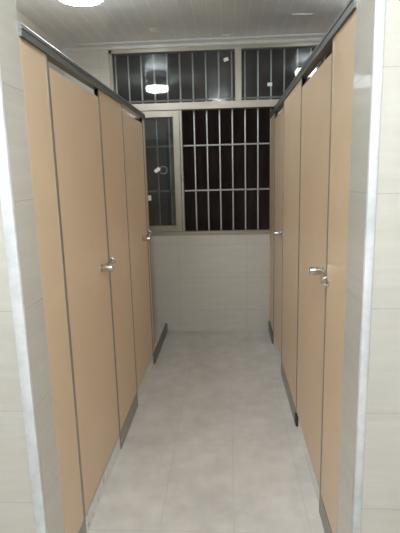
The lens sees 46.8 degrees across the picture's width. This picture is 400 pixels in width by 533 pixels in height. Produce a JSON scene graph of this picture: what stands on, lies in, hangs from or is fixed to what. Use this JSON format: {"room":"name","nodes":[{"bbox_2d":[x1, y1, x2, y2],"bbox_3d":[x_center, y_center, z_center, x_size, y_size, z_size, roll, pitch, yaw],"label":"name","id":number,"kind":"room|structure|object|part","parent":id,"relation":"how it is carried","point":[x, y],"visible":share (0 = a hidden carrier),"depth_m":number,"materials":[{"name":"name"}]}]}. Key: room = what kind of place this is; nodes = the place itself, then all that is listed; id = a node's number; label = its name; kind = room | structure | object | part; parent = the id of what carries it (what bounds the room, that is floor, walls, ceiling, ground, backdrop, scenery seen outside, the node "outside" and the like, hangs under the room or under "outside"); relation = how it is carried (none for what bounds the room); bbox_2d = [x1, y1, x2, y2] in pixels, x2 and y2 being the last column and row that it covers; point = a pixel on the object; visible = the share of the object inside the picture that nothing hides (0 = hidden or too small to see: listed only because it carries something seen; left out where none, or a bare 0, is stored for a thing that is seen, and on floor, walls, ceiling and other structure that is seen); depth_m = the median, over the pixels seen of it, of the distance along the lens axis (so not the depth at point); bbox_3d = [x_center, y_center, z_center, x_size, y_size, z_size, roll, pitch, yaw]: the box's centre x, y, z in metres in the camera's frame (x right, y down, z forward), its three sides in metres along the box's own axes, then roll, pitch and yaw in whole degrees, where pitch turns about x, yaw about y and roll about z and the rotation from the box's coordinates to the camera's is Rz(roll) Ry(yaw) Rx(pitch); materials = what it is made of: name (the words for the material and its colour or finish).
{"room":"public restroom","nodes":[
{"label":"public restroom","id":0,"kind":"room"},
{"bbox_2d":[16,10,64,76],"bbox_3d":[-1.321,-0.375,2.954,0.100,2.660,2.884,-1,11,3],"label":"wall","id":1,"kind":"structure","parent":0,"point":[21,18],"depth_m":3.68,"materials":[{"name":"beige tile"}]},
{"bbox_2d":[15,0,348,43],"bbox_3d":[0.041,-1.433,1.007,4.000,0.100,6.534,-1,11,3],"label":"ceiling","id":2,"kind":"structure","parent":0,"point":[108,20],"depth_m":3.47,"materials":[{"name":"white plastic"}]},
{"bbox_2d":[60,0,101,5],"bbox_3d":[-0.689,-1.608,2.641,0.264,0.152,0.264,-1,11,3],"label":"ceiling lamp","id":3,"kind":"object","parent":2,"relation":"attached to","point":[70,2],"visible":1,"depth_m":2.70,"materials":[{"name":"white plastic"}]},
{"bbox_2d":[63,41,317,330],"bbox_3d":[0.203,-0.694,4.378,2.980,2.660,0.200,-1,11,3],"label":"wall","id":4,"kind":"structure","parent":0,"point":[200,282],"depth_m":4.44,"materials":[{"name":"beige tile"}]},
{"bbox_2d":[154,323,167,362],"bbox_3d":[-0.351,0.675,4.169,0.018,0.082,0.804,-1,11,3],"label":"baseboard","id":5,"kind":"structure","parent":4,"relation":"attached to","point":[165,330],"depth_m":4.09,"materials":[{"name":"grey metal"}]},
{"bbox_2d":[61,33,325,51],"bbox_3d":[0.165,-1.950,4.006,2.780,0.050,0.045,-1,11,3],"label":"trim","id":6,"kind":"structure","parent":4,"relation":"attached to","point":[315,36],"depth_m":4.02,"materials":[{"name":"plastic"}]},
{"bbox_2d":[108,41,331,235],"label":"window","id":7,"kind":"structure","parent":4,"relation":"in","point":[152,110],"depth_m":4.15,"materials":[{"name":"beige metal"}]},
{"bbox_3d":[-0.465,-0.868,4.297,0.576,1.096,0.026,-1,11,3],"label":"sliding sash","id":8,"kind":"part","parent":7,"relation":"part of","materials":[{"name":"beige metal"}]},
{"bbox_3d":[-0.466,-0.875,4.333,0.566,1.096,0.026,-1,11,3],"label":"sliding sash","id":9,"kind":"part","parent":7,"relation":"part of","materials":[{"name":"glass"}]},
{"bbox_2d":[146,118,174,224],"bbox_3d":[-0.371,-0.890,4.388,0.250,0.985,0.024,-1,11,3],"label":"bars","id":10,"kind":"object","parent":7,"relation":"attached to","point":[169,145],"depth_m":4.37,"materials":[{"name":"metal"}]},
{"bbox_2d":[127,51,234,103],"bbox_3d":[-0.181,-1.713,4.213,0.985,0.420,0.024,-1,11,3],"label":"bars","id":11,"kind":"object","parent":7,"relation":"attached to","point":[206,99],"depth_m":4.22,"materials":[{"name":"metal"}]},
{"bbox_2d":[183,108,270,230],"bbox_3d":[0.255,-0.897,4.350,0.806,1.107,0.024,-1,11,3],"label":"bars","id":12,"kind":"object","parent":7,"relation":"attached to","point":[244,143],"depth_m":4.34,"materials":[{"name":"metal"}]},
{"bbox_2d":[242,50,280,99],"bbox_3d":[0.553,-1.723,4.169,0.343,0.416,0.024,-1,11,3],"label":"bars","id":13,"kind":"object","parent":7,"relation":"attached to","point":[263,97],"depth_m":4.17,"materials":[{"name":"metal"}]},
{"bbox_2d":[268,321,272,343],"bbox_3d":[0.663,0.610,4.325,0.016,0.100,0.359,-1,11,3],"label":"baseboard","id":14,"kind":"structure","parent":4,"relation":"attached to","point":[269,325],"depth_m":4.28,"materials":[{"name":"grey metal"}]},
{"bbox_2d":[0,0,399,532],"bbox_3d":[0.084,-0.109,1.423,3.800,2.660,0.239,-1,11,3],"label":"wall","id":15,"kind":"structure","parent":0,"point":[380,507],"depth_m":1.40,"materials":[{"name":"beige tile"}]},
{"bbox_2d":[0,67,47,532],"bbox_3d":[-0.548,-0.078,1.345,0.034,2.660,0.018,-1,11,3],"label":"trim","id":16,"kind":"structure","parent":15,"relation":"attached to","point":[6,187],"depth_m":1.38,"materials":[{"name":"white stone"}]},
{"bbox_2d":[351,0,385,532],"bbox_3d":[0.471,-0.091,1.283,0.024,2.660,0.018,-1,11,3],"label":"trim","id":17,"kind":"structure","parent":15,"relation":"attached to","point":[380,5],"depth_m":1.28,"materials":[{"name":"white stone"}]},
{"bbox_2d":[88,331,324,532],"bbox_3d":[0.109,1.274,1.540,4.000,0.100,6.534,-1,11,3],"label":"floor","id":18,"kind":"structure","parent":0,"point":[212,444],"depth_m":2.55,"materials":[{"name":"grey tile"}]},
{"bbox_2d":[17,21,154,532],"bbox_3d":[-0.855,0.029,2.644,0.856,1.963,2.157,-1,11,3],"label":"partition","id":19,"kind":"object","parent":18,"relation":"on","point":[35,52],"visible":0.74,"depth_m":1.76,"materials":[{"name":"beige laminate"}]},
{"bbox_3d":[-0.491,-0.917,2.428,0.044,0.041,2.143,-1,11,3],"label":"head rail","id":20,"kind":"part","parent":19,"relation":"part of","materials":[{"name":"grey metal"}]},
{"bbox_3d":[-0.489,1.127,1.848,0.007,0.100,0.211,-1,11,3],"label":"kick plate","id":21,"kind":"part","parent":19,"relation":"part of","materials":[{"name":"grey metal"}]},
{"bbox_2d":[48,67,119,516],"bbox_3d":[-0.469,0.118,2.088,0.076,1.784,0.646,-1,11,3],"label":"door","id":22,"kind":"structure","parent":19,"relation":"attached to","point":[75,110],"depth_m":2.02,"materials":[{"name":"beige laminate"}]},
{"bbox_3d":[-0.450,0.007,2.250,0.053,0.034,0.034,-1,11,3],"label":"knob","id":23,"kind":"part","parent":22,"relation":"part of","materials":[{"name":"metal"}]},
{"bbox_3d":[-0.432,0.930,2.839,0.007,0.100,0.505,-1,11,3],"label":"kick plate","id":24,"kind":"part","parent":19,"relation":"part of","materials":[{"name":"grey metal"}]},
{"bbox_2d":[122,111,152,389],"bbox_3d":[-0.404,-0.110,3.236,0.076,1.786,0.672,-1,11,3],"label":"door","id":25,"kind":"structure","parent":19,"relation":"attached to","point":[139,238],"depth_m":3.19,"materials":[{"name":"beige laminate"}]},
{"bbox_3d":[-0.386,-0.203,3.348,0.053,0.034,0.034,-1,11,3],"label":"knob","id":26,"kind":"part","parent":25,"relation":"part of","materials":[{"name":"metal"}]},
{"bbox_2d":[85,323,165,532],"bbox_3d":[-0.828,0.881,3.179,0.822,0.085,2.877,-1,11,3],"label":"step","id":27,"kind":"structure","parent":18,"relation":"on","point":[158,327],"depth_m":2.41,"materials":[{"name":"tile"}]},
{"bbox_2d":[274,337,319,503],"bbox_3d":[1.071,0.848,3.106,0.937,0.085,2.794,-1,11,3],"label":"step","id":28,"kind":"structure","parent":18,"relation":"on","point":[307,456],"depth_m":2.44,"materials":[{"name":"tile"}]},
{"bbox_2d":[269,0,356,532],"bbox_3d":[1.030,-0.107,2.918,0.970,2.032,2.792,-1,11,3],"label":"partition","id":29,"kind":"object","parent":18,"relation":"on","point":[340,37],"visible":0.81,"depth_m":1.83,"materials":[{"name":"beige laminate"}]},
{"bbox_2d":[274,109,283,356],"bbox_3d":[0.596,-0.240,3.640,0.076,1.835,0.595,-1,11,3],"label":"door","id":30,"kind":"structure","parent":29,"relation":"attached to","point":[278,181],"depth_m":3.61,"materials":[{"name":"beige laminate"}]},
{"bbox_3d":[0.600,0.842,3.157,0.007,0.100,0.762,-1,11,3],"label":"kick plate","id":31,"kind":"part","parent":29,"relation":"part of","materials":[{"name":"grey metal"}]},
{"bbox_3d":[0.560,-1.075,2.753,0.044,0.047,2.792,-1,11,3],"label":"head rail","id":32,"kind":"part","parent":29,"relation":"part of","materials":[{"name":"grey metal"}]},
{"bbox_2d":[296,53,331,489],"bbox_3d":[0.516,0.036,2.243,0.076,1.838,0.716,-1,11,3],"label":"door","id":33,"kind":"structure","parent":29,"relation":"attached to","point":[316,92],"depth_m":2.16,"materials":[{"name":"beige laminate"}]},
{"bbox_3d":[0.485,0.018,1.930,0.053,0.034,0.034,-1,11,3],"label":"knob","id":34,"kind":"part","parent":33,"relation":"part of","materials":[{"name":"metal"}]},
{"bbox_3d":[0.529,1.087,1.920,0.007,0.100,0.316,-1,11,3],"label":"kick plate","id":35,"kind":"part","parent":29,"relation":"part of","materials":[{"name":"grey metal"}]}
]}

